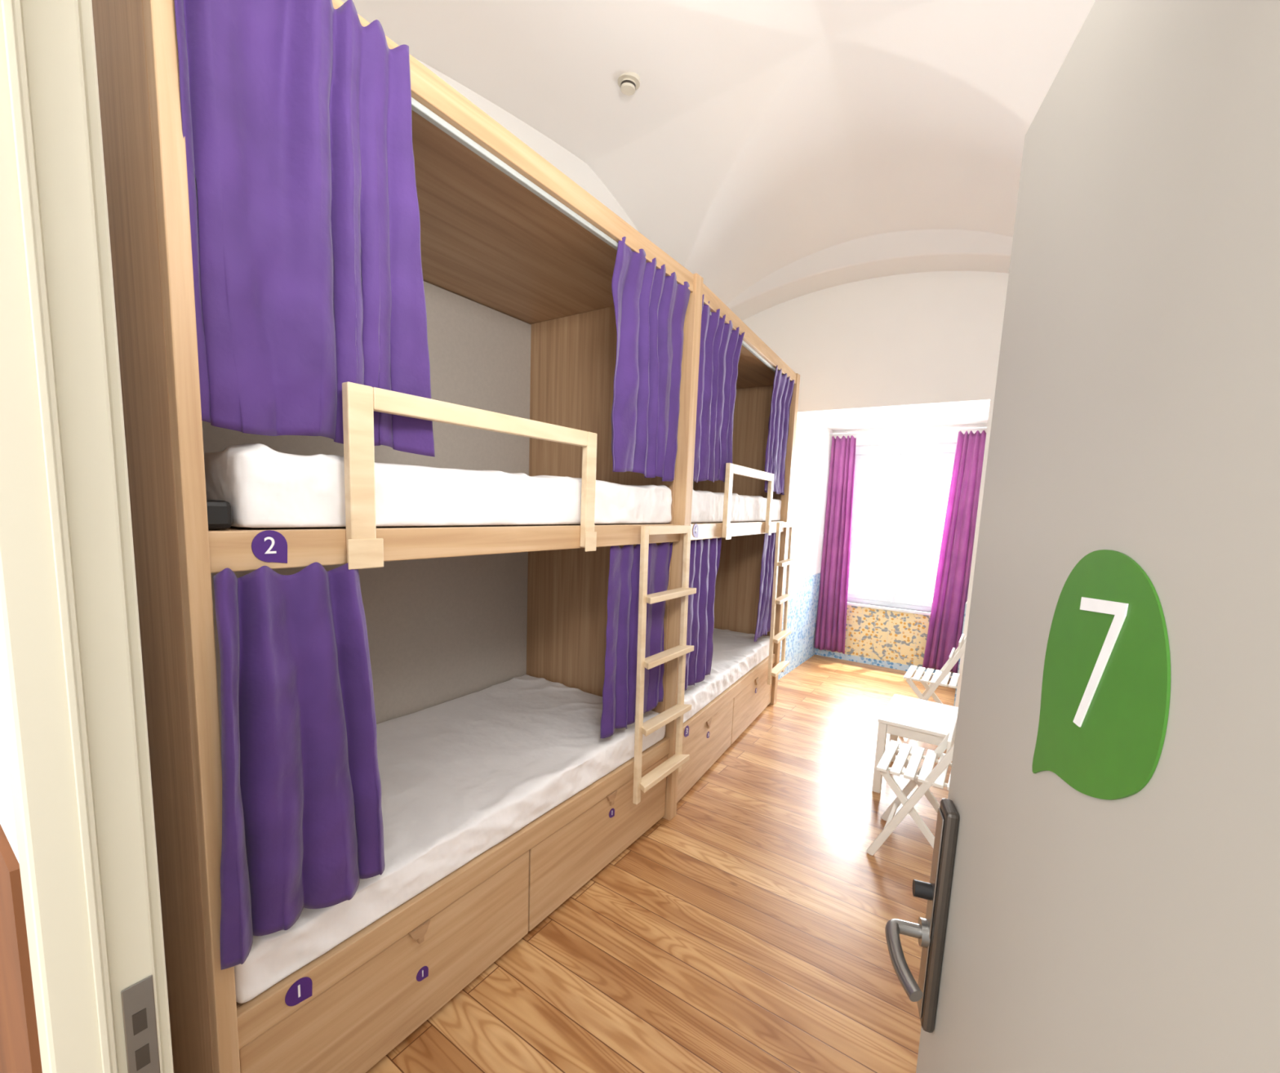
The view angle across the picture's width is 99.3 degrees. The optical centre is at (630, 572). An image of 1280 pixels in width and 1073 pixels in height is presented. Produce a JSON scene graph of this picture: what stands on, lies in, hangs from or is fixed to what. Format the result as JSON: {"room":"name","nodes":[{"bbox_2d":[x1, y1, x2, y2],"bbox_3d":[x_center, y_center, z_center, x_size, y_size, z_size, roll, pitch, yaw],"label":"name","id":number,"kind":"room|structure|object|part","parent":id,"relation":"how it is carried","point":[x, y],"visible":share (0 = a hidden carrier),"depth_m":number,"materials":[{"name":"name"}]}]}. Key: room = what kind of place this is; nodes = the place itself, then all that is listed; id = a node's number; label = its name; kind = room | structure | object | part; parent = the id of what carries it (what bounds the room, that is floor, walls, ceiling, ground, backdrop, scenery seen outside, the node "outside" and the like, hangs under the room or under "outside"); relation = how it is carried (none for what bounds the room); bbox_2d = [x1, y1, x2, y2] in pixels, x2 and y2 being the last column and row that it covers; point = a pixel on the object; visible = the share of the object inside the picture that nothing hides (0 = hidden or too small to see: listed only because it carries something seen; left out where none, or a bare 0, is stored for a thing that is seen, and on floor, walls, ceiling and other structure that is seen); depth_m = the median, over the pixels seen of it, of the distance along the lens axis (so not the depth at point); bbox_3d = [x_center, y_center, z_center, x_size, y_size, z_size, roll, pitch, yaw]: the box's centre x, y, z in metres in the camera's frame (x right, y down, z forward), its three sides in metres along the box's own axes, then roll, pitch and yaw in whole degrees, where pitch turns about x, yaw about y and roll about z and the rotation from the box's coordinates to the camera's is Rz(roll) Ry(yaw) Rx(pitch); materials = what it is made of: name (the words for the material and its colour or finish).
{"room":"dormitory","nodes":[
{"label":"dormitory","id":0,"kind":"room"},
{"bbox_2d":[0,693,19,863],"bbox_3d":[-0.950,-0.485,0.755,5.200,4.050,0.080,7,9,34],"label":"wall","id":1,"kind":"structure","parent":0,"point":[6,813],"depth_m":0.57,"materials":[{"name":"white paint"}]},
{"bbox_2d":[0,823,42,1072],"bbox_3d":[-1.907,0.784,1.493,3.055,1.280,0.008,7,9,34],"label":"trim","id":2,"kind":"structure","parent":1,"relation":"attached to","point":[20,1049],"depth_m":0.59,"materials":[{"name":"brown wood"}]},
{"bbox_2d":[0,0,117,1072],"bbox_3d":[-0.179,0.497,0.312,1.038,2.270,0.077,7,9,34],"label":"door frame","id":3,"kind":"structure","parent":1,"relation":"attached to","point":[33,693],"depth_m":0.51,"materials":[{"name":"beige wood"}]},
{"bbox_2d":[19,0,173,1072],"bbox_3d":[-0.591,0.411,0.634,0.106,2.330,0.052,7,9,34],"label":"door frame","id":4,"kind":"structure","parent":1,"relation":"attached to","point":[51,34],"depth_m":0.54,"materials":[{"name":"paint"}]},
{"bbox_2d":[0,0,111,1072],"bbox_3d":[-0.555,0.476,0.572,0.004,2.220,0.006,7,9,34],"label":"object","id":5,"kind":"structure","parent":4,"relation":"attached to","point":[6,5],"depth_m":0.50,"materials":[{"name":"paint"}]},
{"bbox_2d":[120,974,160,1072],"bbox_3d":[-0.553,0.543,0.617,0.002,0.175,0.027,7,9,34],"label":"strike plate","id":6,"kind":"object","parent":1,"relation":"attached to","point":[135,997],"visible":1,"depth_m":0.61,"materials":[{"name":"grey metal"}]},
{"bbox_2d":[132,1007,150,1071],"bbox_3d":[-0.552,0.526,0.614,0.001,0.070,0.012,7,9,34],"label":"strike slots","id":7,"kind":"object","parent":6,"relation":"attached to","point":[140,1023],"depth_m":0.61,"materials":[{"name":"grey metal"}]},
{"bbox_2d":[915,0,1279,1072],"bbox_3d":[0.378,0.528,0.483,0.040,2.192,0.850,5,8,19],"label":"door","id":8,"kind":"structure","parent":1,"relation":"in","point":[1136,410],"depth_m":0.40,"materials":[{"name":"white paint"}]},
{"bbox_2d":[920,798,959,1032],"bbox_3d":[0.472,0.526,0.837,0.018,0.360,0.052,5,8,20],"label":"lock plate","id":9,"kind":"object","parent":8,"relation":"attached to","point":[950,815],"visible":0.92,"depth_m":0.81,"materials":[{"name":"metal"}]},
{"bbox_2d":[884,918,923,1001],"bbox_3d":[0.414,0.569,0.803,0.063,0.030,0.134,5,8,19],"label":"door handle","id":10,"kind":"object","parent":9,"relation":"attached to","point":[894,927],"depth_m":0.80,"materials":[{"name":"metal"}]},
{"bbox_2d":[912,879,932,900],"bbox_3d":[0.453,0.490,0.841,0.026,0.024,0.024,5,8,19],"label":"thumb turn","id":11,"kind":"object","parent":9,"relation":"attached to","point":[921,889],"visible":1,"depth_m":0.83,"materials":[{"name":"black metal"}]},
{"bbox_2d":[917,916,930,947],"bbox_3d":[0.457,0.560,0.847,0.011,0.040,0.040,5,8,20],"label":"rose","id":12,"kind":"object","parent":9,"relation":"attached to","point":[924,941],"visible":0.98,"depth_m":0.83,"materials":[{"name":"metal"}]},
{"bbox_2d":[1031,549,1170,799],"bbox_3d":[0.377,0.096,0.444,0.002,0.229,0.202,5,8,19],"label":"sign","id":13,"kind":"object","parent":8,"relation":"attached to","point":[1115,752],"visible":1,"depth_m":0.42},
{"bbox_2d":[1072,596,1128,726],"bbox_3d":[0.376,0.074,0.441,0.002,0.112,0.074,5,8,20],"label":"number seven","id":14,"kind":"object","parent":13,"relation":"attached to","point":[1118,609],"depth_m":0.43,"materials":[{"name":"white plastic"}]},
{"bbox_2d":[413,57,638,231],"bbox_3d":[-0.554,-0.820,3.552,0.120,4.050,5.000,7,9,34],"label":"wall","id":15,"kind":"structure","parent":0,"point":[566,162],"depth_m":3.25,"materials":[{"name":"white paint"}]},
{"bbox_2d":[365,654,955,1072],"bbox_3d":[0.269,1.388,2.874,5.400,0.100,8.410,7,9,34],"label":"floor","id":16,"kind":"structure","parent":0,"point":[743,931],"depth_m":2.14,"materials":[{"name":"brown wood"}]},
{"bbox_2d":[91,0,703,1072],"bbox_3d":[-0.737,-0.022,2.257,1.116,2.775,2.085,7,9,34],"label":"bunk bed","id":17,"kind":"object","parent":16,"relation":"on","point":[518,259],"visible":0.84,"depth_m":1.72,"materials":[{"name":"brown wood"}]},
{"bbox_3d":[-1.346,0.060,1.440,1.050,2.770,0.040,7,9,34],"label":"panel","id":18,"kind":"part","parent":17,"relation":"part of","materials":[{"name":"brown wood"}]},
{"bbox_3d":[-0.806,-0.058,1.218,0.002,0.076,0.072,7,9,34],"label":"badge plate","id":19,"kind":"part","parent":17,"relation":"part of","materials":[{"name":"purple plastic"}]},
{"bbox_3d":[-0.837,1.058,1.374,0.002,0.068,0.064,7,9,34],"label":"badge plate","id":20,"kind":"part","parent":17,"relation":"part of","materials":[{"name":"purple plastic"}]},
{"bbox_2d":[213,561,385,969],"bbox_3d":[-0.780,0.416,1.311,0.087,0.886,0.400,7,9,34],"label":"curtain","id":21,"kind":"object","parent":17,"relation":"hanging from","point":[302,818],"visible":0.99,"depth_m":1.27,"materials":[{"name":"purple fabric"}]},
{"bbox_2d":[173,0,435,457],"bbox_3d":[-0.687,-0.785,1.262,0.130,0.958,0.578,7,9,34],"label":"curtain","id":22,"kind":"object","parent":17,"relation":"hanging from","point":[296,118],"visible":0.97,"depth_m":1.20,"materials":[{"name":"purple fabric"}]},
{"bbox_3d":[-1.197,-0.063,2.552,0.020,2.650,1.969,7,9,34],"label":"panel","id":23,"kind":"part","parent":17,"relation":"part of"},
{"bbox_3d":[-0.665,1.253,1.695,0.022,0.347,0.947,7,9,34],"label":"drawer","id":24,"kind":"part","parent":17,"relation":"part of","materials":[{"name":"brown wood"}]},
{"bbox_3d":[-0.646,1.107,1.667,0.012,0.054,0.070,7,9,34],"label":"drawer pull","id":25,"kind":"part","parent":17,"relation":"part of","materials":[{"name":"brown wood"}]},
{"bbox_3d":[-0.648,1.250,1.697,0.002,0.044,0.042,7,9,34],"label":"badge plate","id":26,"kind":"part","parent":17,"relation":"part of","materials":[{"name":"purple plastic"}]},
{"bbox_2d":[204,443,671,528],"bbox_3d":[-0.731,-0.319,2.242,1.023,0.193,1.885,7,9,34],"label":"mattress","id":27,"kind":"object","parent":17,"relation":"on","point":[264,486],"visible":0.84,"depth_m":1.54,"materials":[{"name":"white fabric"}]},
{"bbox_3d":[-0.323,-0.124,1.940,0.030,0.087,1.974,7,9,34],"label":"rail","id":28,"kind":"part","parent":17,"relation":"part of","materials":[{"name":"brown wood"}]},
{"bbox_2d":[234,674,665,1003],"bbox_3d":[-0.782,0.823,2.351,1.046,0.147,1.950,7,9,34],"label":"mattress","id":29,"kind":"object","parent":17,"relation":"on","point":[460,776],"visible":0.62,"depth_m":2.12,"materials":[{"name":"white fabric"}]},
{"bbox_3d":[-0.365,0.992,2.080,0.030,0.086,1.974,7,9,34],"label":"rail","id":30,"kind":"part","parent":17,"relation":"part of","materials":[{"name":"brown wood"}]},
{"bbox_3d":[-0.418,-0.278,1.720,0.029,0.440,0.960,7,9,34],"label":"guard rail","id":31,"kind":"part","parent":17,"relation":"part of","materials":[{"name":"brown wood"}]},
{"bbox_3d":[-0.279,-1.301,1.793,0.046,0.080,1.974,7,9,34],"label":"cornice","id":32,"kind":"part","parent":17,"relation":"part of","materials":[{"name":"brown wood"}]},
{"bbox_3d":[-0.717,-1.345,2.116,1.040,0.025,2.010,7,9,34],"label":"roof panel","id":33,"kind":"part","parent":17,"relation":"part of","materials":[{"name":"brown wood"}]},
{"bbox_3d":[-0.104,1.173,2.501,0.022,0.347,1.009,7,9,34],"label":"drawer","id":34,"kind":"part","parent":17,"relation":"part of","materials":[{"name":"brown wood"}]},
{"bbox_3d":[-0.209,-0.071,3.092,1.035,2.705,0.039,7,9,34],"label":"partition panel","id":35,"kind":"part","parent":17,"relation":"part of","materials":[{"name":"brown wood"}]},
{"bbox_3d":[-0.085,1.027,2.473,0.012,0.054,0.070,7,9,34],"label":"drawer pull","id":36,"kind":"part","parent":17,"relation":"part of","materials":[{"name":"brown wood"}]},
{"bbox_3d":[-0.084,1.101,2.495,0.002,0.044,0.042,7,9,34],"label":"badge plate","id":37,"kind":"part","parent":17,"relation":"part of","materials":[{"name":"purple plastic"}]},
{"bbox_2d":[600,542,672,737],"bbox_3d":[0.053,0.285,2.584,0.054,0.880,0.532,7,9,34],"label":"curtain","id":38,"kind":"object","parent":17,"relation":"hanging from","point":[619,691],"visible":0.77,"depth_m":2.50,"materials":[{"name":"purple fabric"}]},
{"bbox_2d":[611,236,690,481],"bbox_3d":[0.087,-0.884,2.414,0.080,0.921,0.582,7,9,34],"label":"curtain","id":39,"kind":"object","parent":17,"relation":"hanging from","point":[651,306],"visible":1,"depth_m":2.38,"materials":[{"name":"purple fabric"}]},
{"bbox_2d":[632,524,696,804],"bbox_3d":[0.175,0.417,2.608,0.078,1.285,0.428,7,9,34],"label":"ladder","id":40,"kind":"object","parent":17,"relation":"attached to","point":[674,762],"visible":1,"depth_m":2.54,"materials":[{"name":"brown wood"}]},
{"bbox_3d":[0.256,-0.052,2.795,0.067,2.775,0.070,7,9,34],"label":"post","id":41,"kind":"part","parent":17,"relation":"part of","materials":[{"name":"brown wood"}]},
{"bbox_2d":[676,283,799,802],"bbox_3d":[0.436,-0.192,3.968,1.084,2.775,2.073,7,9,34],"label":"bunk bed","id":42,"kind":"object","parent":16,"relation":"on","point":[709,732],"visible":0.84,"depth_m":4.44,"materials":[{"name":"brown wood"}]},
{"bbox_3d":[0.317,0.890,3.057,0.002,0.068,0.064,6,8,29],"label":"badge plate","id":43,"kind":"part","parent":42,"relation":"part of","materials":[{"name":"purple plastic"}]},
{"bbox_3d":[0.348,-0.225,2.899,0.002,0.076,0.072,6,8,29],"label":"badge plate","id":44,"kind":"part","parent":42,"relation":"part of","materials":[{"name":"plastic"}]},
{"bbox_2d":[684,537,721,690],"bbox_3d":[0.395,0.223,3.140,0.053,0.870,0.583,6,8,28],"label":"curtain","id":45,"kind":"object","parent":42,"relation":"hanging from","point":[704,555],"visible":0.71,"depth_m":3.17,"materials":[{"name":"purple fabric"}]},
{"bbox_3d":[0.467,1.082,3.400,0.022,0.347,0.965,6,8,29],"label":"drawer","id":46,"kind":"part","parent":42,"relation":"part of","materials":[{"name":"brown wood"}]},
{"bbox_3d":[0.486,0.936,3.372,0.012,0.054,0.071,6,8,29],"label":"drawer pull","id":47,"kind":"part","parent":42,"relation":"part of","materials":[{"name":"brown wood"}]},
{"bbox_2d":[693,293,744,482],"bbox_3d":[0.472,-0.950,3.017,0.073,0.912,0.663,6,8,30],"label":"curtain","id":48,"kind":"object","parent":42,"relation":"hanging from","point":[720,347],"visible":0.78,"depth_m":3.02,"materials":[{"name":"purple fabric"}]},
{"bbox_2d":[683,627,769,722],"bbox_3d":[0.383,0.656,4.045,1.032,0.144,1.990,7,9,34],"label":"mattress","id":49,"kind":"object","parent":42,"relation":"on","point":[735,654],"visible":0.35,"depth_m":3.95,"materials":[{"name":"white fabric"}]},
{"bbox_3d":[0.735,0.816,3.816,0.030,0.086,2.010,6,8,29],"label":"rail","id":50,"kind":"part","parent":42,"relation":"part of","materials":[{"name":"brown wood"}]},
{"bbox_2d":[690,489,781,522],"bbox_3d":[0.417,-0.484,3.908,1.013,0.191,1.990,7,9,34],"label":"mattress","id":51,"kind":"object","parent":42,"relation":"on","point":[707,506],"visible":0.37,"depth_m":3.49,"materials":[{"name":"white fabric"}]},
{"bbox_3d":[0.776,-0.300,3.676,0.030,0.087,2.010,6,8,29],"label":"rail","id":52,"kind":"part","parent":42,"relation":"part of","materials":[{"name":"brown wood"}]},
{"bbox_3d":[0.922,-0.251,4.866,0.863,2.705,0.039,7,9,34],"label":"partition panel","id":53,"kind":"part","parent":42,"relation":"part of","materials":[{"name":"brown wood"}]},
{"bbox_3d":[0.804,-0.471,3.631,0.029,0.440,0.965,6,8,29],"label":"guard rail","id":54,"kind":"part","parent":42,"relation":"part of","materials":[{"name":"brown wood"}]},
{"bbox_3d":[0.820,-1.477,3.529,0.046,0.080,2.011,6,8,29],"label":"cornice","id":55,"kind":"part","parent":42,"relation":"part of","materials":[{"name":"brown wood"}]},
{"bbox_3d":[0.966,0.993,4.266,0.020,0.347,1.027,6,8,29],"label":"drawer","id":56,"kind":"part","parent":42,"relation":"part of","materials":[{"name":"brown wood"}]},
{"bbox_3d":[0.465,-1.513,3.817,1.037,0.025,2.073,7,9,34],"label":"roof panel","id":57,"kind":"part","parent":42,"relation":"part of","materials":[{"name":"brown wood"}]},
{"bbox_2d":[754,532,776,641],"bbox_3d":[1.097,0.087,4.357,0.049,0.850,0.551,6,8,28],"label":"curtain","id":58,"kind":"object","parent":42,"relation":"hanging from","point":[764,610],"visible":0.72,"depth_m":4.30,"materials":[{"name":"purple fabric"}]},
{"bbox_2d":[764,364,794,494],"bbox_3d":[1.142,-1.066,4.186,0.072,0.902,0.598,6,8,29],"label":"curtain","id":59,"kind":"object","parent":42,"relation":"hanging from","point":[782,393],"visible":0.96,"depth_m":4.18,"materials":[{"name":"purple fabric"}]},
{"bbox_2d":[767,521,796,684],"bbox_3d":[1.242,0.230,4.423,0.079,1.285,0.450,6,8,29],"label":"ladder","id":60,"kind":"object","parent":42,"relation":"attached to","point":[780,667],"visible":1,"depth_m":4.32,"materials":[{"name":"brown wood"}]},
{"bbox_3d":[1.288,-0.239,4.595,0.067,2.775,0.070,7,9,34],"label":"post","id":61,"kind":"part","parent":42,"relation":"part of","materials":[{"name":"brown wood"}]},
{"bbox_2d":[866,718,956,855],"bbox_3d":[1.476,0.993,2.697,0.428,0.836,0.400,7,9,34],"label":"folding chair","id":62,"kind":"object","parent":16,"relation":"on","point":[926,775],"visible":0.63,"depth_m":2.64,"materials":[{"name":"white wood"}]},
{"bbox_3d":[1.452,0.958,2.710,0.350,0.030,0.400,7,9,34],"label":"seat","id":63,"kind":"part","parent":62,"relation":"part of","materials":[{"name":"white wood"}]},
{"bbox_3d":[1.575,0.725,2.602,0.065,0.180,0.354,7,9,34],"label":"backrest","id":64,"kind":"part","parent":62,"relation":"part of","materials":[{"name":"white wood"}]},
{"bbox_2d":[871,693,958,792],"bbox_3d":[1.829,1.100,3.385,0.470,0.460,0.570,7,9,34],"label":"table","id":65,"kind":"object","parent":16,"relation":"on","point":[910,717],"visible":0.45,"depth_m":3.28,"materials":[{"name":"white wood"}]},
{"bbox_2d":[903,633,966,703],"bbox_3d":[2.360,0.839,4.194,0.428,0.836,0.400,7,9,34],"label":"folding chair","id":66,"kind":"object","parent":16,"relation":"on","point":[941,677],"visible":0.73,"depth_m":4.12,"materials":[{"name":"white wood"}]},
{"bbox_3d":[2.337,0.804,4.207,0.350,0.030,0.400,7,9,34],"label":"seat","id":67,"kind":"part","parent":66,"relation":"part of","materials":[{"name":"white wood"}]},
{"bbox_3d":[2.459,0.571,4.098,0.065,0.180,0.354,7,9,34],"label":"backrest","id":68,"kind":"part","parent":66,"relation":"part of","materials":[{"name":"white wood"}]},
{"bbox_2d":[340,0,1095,320],"bbox_3d":[0.752,-2.152,2.498,2.940,0.901,5.020,7,9,34],"label":"ceiling","id":69,"kind":"structure","parent":0,"point":[778,152],"depth_m":3.00,"materials":[{"name":"paint"}]},
{"bbox_2d":[617,71,639,95],"bbox_3d":[-0.008,-2.544,2.830,0.119,0.065,0.118,5,8,23],"label":"smoke detector","id":70,"kind":"object","parent":69,"relation":"attached to","point":[628,82],"visible":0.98,"depth_m":2.81,"materials":[{"name":"white paint"}]},
{"bbox_2d":[742,271,1008,706],"bbox_3d":[2.533,-0.926,5.322,3.180,4.050,1.430,7,9,34],"label":"wall","id":71,"kind":"structure","parent":0,"point":[913,349],"depth_m":4.68,"materials":[{"name":"white paint"}]},
{"bbox_2d":[777,572,820,679],"bbox_3d":[1.840,0.528,5.863,0.008,0.980,1.286,7,9,34],"label":"wall panel","id":72,"kind":"object","parent":71,"relation":"attached to","point":[802,607],"depth_m":5.86,"materials":[{"name":"blue tile"}]},
{"bbox_2d":[847,601,930,615],"bbox_3d":[2.840,0.388,5.953,1.140,0.030,0.078,7,9,34],"label":"sill","id":73,"kind":"structure","parent":71,"relation":"attached to","point":[851,603],"depth_m":5.92,"materials":[{"name":"paint"}]},
{"bbox_2d":[814,423,987,679],"bbox_3d":[2.894,-0.251,5.919,1.520,2.590,0.152,7,9,34],"label":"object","id":74,"kind":"structure","parent":71,"relation":"in","point":[951,435],"depth_m":5.92,"materials":[{"name":"white paint"}]},
{"bbox_2d":[847,453,906,601],"bbox_3d":[2.705,-0.498,6.022,0.501,1.598,0.058,7,9,34],"label":"casement","id":75,"kind":"object","parent":74,"relation":"attached to","point":[884,456],"depth_m":5.95,"materials":[{"name":"paint"}]},
{"bbox_3d":[2.887,-0.472,5.868,0.024,1.580,0.008,7,9,34],"label":"meeting strip","id":76,"kind":"part","parent":75,"relation":"part of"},
{"bbox_3d":[2.904,-0.499,5.889,1.080,1.750,0.070,7,9,34],"label":"frame","id":77,"kind":"part","parent":74,"relation":"part of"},
{"bbox_2d":[891,453,955,606],"bbox_3d":[3.105,-0.450,5.754,0.486,1.598,0.050,7,9,34],"label":"casement","id":78,"kind":"object","parent":74,"relation":"attached to","point":[925,455],"visible":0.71,"depth_m":5.82,"materials":[{"name":"paint"}]},
{"bbox_2d":[829,426,986,434],"bbox_3d":[2.847,-1.472,5.630,1.520,0.016,0.016,7,9,34],"label":"curtain rod","id":79,"kind":"object","parent":71,"relation":"attached to","point":[984,427],"visible":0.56,"depth_m":5.59,"materials":[{"name":"paint"}]},
{"bbox_2d":[813,435,856,653],"bbox_3d":[2.338,-0.304,6.112,0.347,2.422,0.080,7,9,34],"label":"window curtain","id":80,"kind":"object","parent":79,"relation":"hanging from","point":[831,619],"visible":1,"depth_m":6.11,"materials":[{"name":"fabric"}]},
{"bbox_2d":[922,430,986,673],"bbox_3d":[3.260,-0.191,5.478,0.337,2.422,0.078,7,9,36],"label":"window curtain","id":81,"kind":"object","parent":79,"relation":"hanging from","point":[944,633],"visible":0.88,"depth_m":5.46,"materials":[{"name":"fabric"}]},
{"bbox_2d":[953,602,966,706],"bbox_3d":[3.082,0.681,5.014,0.008,0.980,1.286,7,9,34],"label":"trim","id":82,"kind":"structure","parent":71,"relation":"attached to","point":[966,602],"depth_m":4.49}
]}

